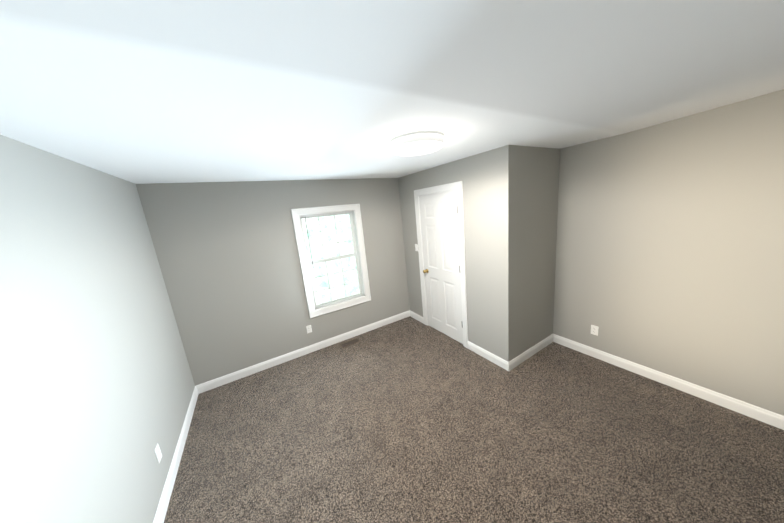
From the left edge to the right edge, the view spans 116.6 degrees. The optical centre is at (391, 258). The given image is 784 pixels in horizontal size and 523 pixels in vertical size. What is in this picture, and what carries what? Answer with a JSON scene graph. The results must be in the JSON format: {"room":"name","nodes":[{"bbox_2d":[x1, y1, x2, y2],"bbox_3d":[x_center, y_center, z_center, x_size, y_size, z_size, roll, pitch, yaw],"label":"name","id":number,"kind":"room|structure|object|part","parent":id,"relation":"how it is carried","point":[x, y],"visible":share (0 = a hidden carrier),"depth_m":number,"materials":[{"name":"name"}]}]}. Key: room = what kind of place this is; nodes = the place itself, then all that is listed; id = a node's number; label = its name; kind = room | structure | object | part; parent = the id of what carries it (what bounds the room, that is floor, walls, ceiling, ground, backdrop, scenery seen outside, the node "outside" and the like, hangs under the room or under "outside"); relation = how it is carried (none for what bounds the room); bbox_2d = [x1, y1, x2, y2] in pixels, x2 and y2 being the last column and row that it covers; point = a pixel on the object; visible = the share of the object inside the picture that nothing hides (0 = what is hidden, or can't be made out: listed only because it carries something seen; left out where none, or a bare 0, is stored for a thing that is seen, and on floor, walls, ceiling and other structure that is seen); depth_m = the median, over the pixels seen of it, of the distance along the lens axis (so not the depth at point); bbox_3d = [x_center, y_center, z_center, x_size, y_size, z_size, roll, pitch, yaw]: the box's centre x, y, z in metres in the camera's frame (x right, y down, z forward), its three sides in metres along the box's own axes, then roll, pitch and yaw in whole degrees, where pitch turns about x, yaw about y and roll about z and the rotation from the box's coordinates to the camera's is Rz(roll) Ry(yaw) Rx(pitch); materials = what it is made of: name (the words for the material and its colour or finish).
{"room":"empty bedroom","nodes":[
{"label":"empty bedroom","id":0,"kind":"room"},
{"bbox_2d":[0,135,194,522],"bbox_3d":[-1.471,0.654,0.894,0.140,2.540,4.090,-12,13,-29],"label":"wall","id":1,"kind":"structure","parent":0,"point":[97,385],"depth_m":1.30,"materials":[{"name":"grey paint"}]},
{"bbox_2d":[155,443,161,462],"bbox_3d":[-1.736,1.450,1.801,0.007,0.115,0.070,-12,13,-29],"label":"outlet","id":2,"kind":"object","parent":1,"relation":"attached to","point":[158,453],"visible":1,"depth_m":1.79,"materials":[{"name":"white plastic"}]},
{"bbox_2d":[153,385,198,522],"bbox_3d":[-1.325,1.817,1.232,0.014,0.110,3.950,-12,13,-29],"label":"baseboard","id":3,"kind":"structure","parent":1,"relation":"attached to","point":[161,511],"depth_m":1.99,"materials":[{"name":"white"}]},
{"bbox_2d":[136,178,409,385],"bbox_3d":[-0.749,0.008,3.733,4.396,2.540,0.140,-12,13,-29],"label":"wall","id":4,"kind":"structure","parent":0,"point":[227,253],"depth_m":3.06,"materials":[{"name":"grey paint"}]},
{"bbox_2d":[197,311,409,393],"bbox_3d":[-0.993,1.289,3.677,3.115,0.110,0.014,-12,13,-29],"label":"baseboard","id":5,"kind":"structure","parent":4,"relation":"attached to","point":[231,377],"depth_m":3.43,"materials":[{"name":"white wood"}]},
{"bbox_2d":[306,325,311,333],"bbox_3d":[-1.203,1.029,3.516,0.070,0.115,0.007,-12,13,-29],"label":"outlet","id":6,"kind":"object","parent":4,"relation":"attached to","point":[309,328],"visible":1,"depth_m":3.51,"materials":[{"name":"white plastic"}]},
{"bbox_2d":[299,210,364,310],"bbox_3d":[-0.881,0.009,3.653,0.837,1.408,0.140,-12,13,-29],"label":"liner","id":7,"kind":"object","parent":4,"relation":"attached to","point":[356,238],"visible":0.44,"depth_m":3.77,"materials":[{"name":"white"}]},
{"bbox_2d":[299,211,352,216],"bbox_3d":[-0.930,-0.642,3.495,0.791,0.026,0.028,-12,13,-29],"label":"blind headrail","id":8,"kind":"object","parent":7,"relation":"attached to","point":[325,214],"visible":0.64,"depth_m":3.47,"materials":[{"name":"grey plastic"}]},
{"bbox_2d":[305,218,313,267],"bbox_3d":[-1.163,-0.218,3.397,0.010,0.729,0.024,-12,13,-29],"label":"blind wand","id":9,"kind":"object","parent":8,"relation":"hanging from","point":[309,243],"visible":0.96,"depth_m":3.39,"materials":[{"name":"grey plastic"}]},
{"bbox_2d":[291,204,370,317],"bbox_3d":[-0.874,0.011,3.642,0.985,1.556,0.154,-12,13,-29],"label":"window","id":10,"kind":"structure","parent":7,"relation":"attached to","point":[333,251],"depth_m":3.63,"materials":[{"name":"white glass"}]},
{"bbox_3d":[-0.939,-0.321,3.630,0.723,0.629,0.004,-12,13,-29],"label":"sash glass","id":11,"kind":"part","parent":10,"relation":"part of","materials":[{"name":"clear glass"}]},
{"bbox_3d":[-0.939,-0.321,3.630,0.799,0.705,0.028,-12,13,-29],"label":"window sash","id":12,"kind":"part","parent":10,"relation":"part of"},
{"bbox_3d":[-0.861,0.331,3.738,0.799,0.705,0.028,-12,13,-29],"label":"window sash","id":13,"kind":"part","parent":10,"relation":"part of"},
{"bbox_3d":[-0.861,0.331,3.738,0.723,0.629,0.004,-12,13,-29],"label":"sash glass","id":14,"kind":"part","parent":10,"relation":"part of","materials":[{"name":"clear glass"}]},
{"bbox_3d":[-0.801,0.670,3.761,0.783,0.018,0.026,-12,13,-29],"label":"window blind bottom rail","id":15,"kind":"part","parent":10,"relation":"part of","materials":[{"name":"white plastic"}]},
{"bbox_2d":[0,0,783,183],"bbox_3d":[0.188,-0.944,1.755,4.396,0.120,4.230,-12,13,-29],"label":"ceiling","id":16,"kind":"structure","parent":0,"point":[159,91],"depth_m":0.95,"materials":[{"name":"white paint"}]},
{"bbox_2d":[389,130,444,155],"bbox_3d":[0.189,-0.849,1.834,0.418,0.096,0.418,-12,13,-29],"label":"lamp","id":17,"kind":"object","parent":16,"relation":"attached to","point":[415,143],"visible":1,"depth_m":1.69,"materials":[{"name":"grey"}]},
{"bbox_2d":[391,140,443,155],"bbox_3d":[0.192,-0.818,1.841,0.398,0.032,0.398,-12,13,-29],"label":"diffuser","id":18,"kind":"object","parent":17,"relation":"attached to","point":[407,147],"depth_m":1.73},
{"bbox_2d":[398,145,516,361],"bbox_3d":[0.778,-0.076,3.411,0.140,2.540,1.961,-12,13,-29],"label":"wall","id":19,"kind":"structure","parent":0,"point":[488,179],"depth_m":2.79,"materials":[{"name":"grey paint"}]},
{"bbox_2d":[409,310,423,323],"bbox_3d":[0.436,1.031,4.258,0.014,0.110,0.401,-12,13,-29],"label":"baseboard","id":20,"kind":"structure","parent":19,"relation":"attached to","point":[412,314],"depth_m":4.25,"materials":[{"name":"white wood"}]},
{"bbox_2d":[418,189,462,343],"bbox_3d":[0.727,0.125,3.507,0.206,2.119,0.806,-12,13,-29],"label":"door","id":21,"kind":"structure","parent":19,"relation":"in","point":[425,271],"depth_m":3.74,"materials":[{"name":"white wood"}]},
{"bbox_3d":[0.519,0.202,3.756,0.070,0.066,0.066,-12,13,-29],"label":"knob","id":22,"kind":"part","parent":21,"relation":"part of","materials":[{"name":"gold metal"}]},
{"bbox_2d":[414,181,467,348],"bbox_3d":[0.683,0.098,3.477,0.019,2.192,0.952,-12,13,-29],"label":"door frame","id":23,"kind":"structure","parent":19,"relation":"attached to","point":[458,186],"depth_m":3.21,"materials":[{"name":"white wood"}]},
{"bbox_2d":[468,341,506,369],"bbox_3d":[1.177,1.205,3.040,0.014,0.110,0.568,-12,13,-29],"label":"baseboard","id":24,"kind":"structure","parent":19,"relation":"attached to","point":[480,351],"depth_m":3.01,"materials":[{"name":"white wood"}]},
{"bbox_2d":[164,316,783,522],"bbox_3d":[0.431,1.544,2.260,4.396,0.100,4.230,-12,13,-29],"label":"floor","id":25,"kind":"structure","parent":0,"point":[409,419],"depth_m":1.97,"materials":[{"name":"carpet"}]},
{"bbox_2d":[340,338,359,347],"bbox_3d":[-0.644,1.299,3.722,0.300,0.004,0.124,-12,13,-29],"label":"air vent register","id":26,"kind":"object","parent":25,"relation":"on","point":[351,342],"visible":1,"depth_m":3.72,"materials":[{"name":"brown metal"}]},
{"bbox_2d":[516,145,559,356],"bbox_3d":[1.721,-0.067,2.911,0.971,2.540,0.140,-12,13,-29],"label":"wall","id":27,"kind":"structure","parent":0,"point":[537,187],"depth_m":2.78,"materials":[{"name":"grey paint"}]},
{"bbox_2d":[506,334,553,370],"bbox_3d":[1.740,1.157,3.007,0.960,0.110,0.014,-12,13,-29],"label":"baseboard","id":28,"kind":"structure","parent":27,"relation":"attached to","point":[542,344],"depth_m":2.97,"materials":[{"name":"white wood"}]},
{"bbox_2d":[553,89,783,415],"bbox_3d":[2.659,-0.005,2.153,0.140,2.540,2.129,-12,13,-29],"label":"wall","id":29,"kind":"structure","parent":0,"point":[670,249],"depth_m":2.13,"materials":[{"name":"grey paint"}]},
{"bbox_2d":[591,325,598,335],"bbox_3d":[2.365,0.840,2.827,0.007,0.115,0.070,-12,13,-29],"label":"outlet","id":30,"kind":"object","parent":29,"relation":"attached to","point":[594,330],"visible":1,"depth_m":2.82,"materials":[{"name":"white plastic"}]},
{"bbox_2d":[554,334,783,429],"bbox_3d":[2.674,1.186,2.415,0.014,0.110,1.989,-12,13,-29],"label":"baseboard","id":31,"kind":"structure","parent":29,"relation":"attached to","point":[752,411],"depth_m":2.28,"materials":[{"name":"white wood"}]},
{"label":"outside","id":32,"kind":"structure","parent":0,"visible":0},
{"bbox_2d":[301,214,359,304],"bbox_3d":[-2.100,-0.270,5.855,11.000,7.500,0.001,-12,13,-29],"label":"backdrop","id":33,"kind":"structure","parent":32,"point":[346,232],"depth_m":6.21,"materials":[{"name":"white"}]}
]}

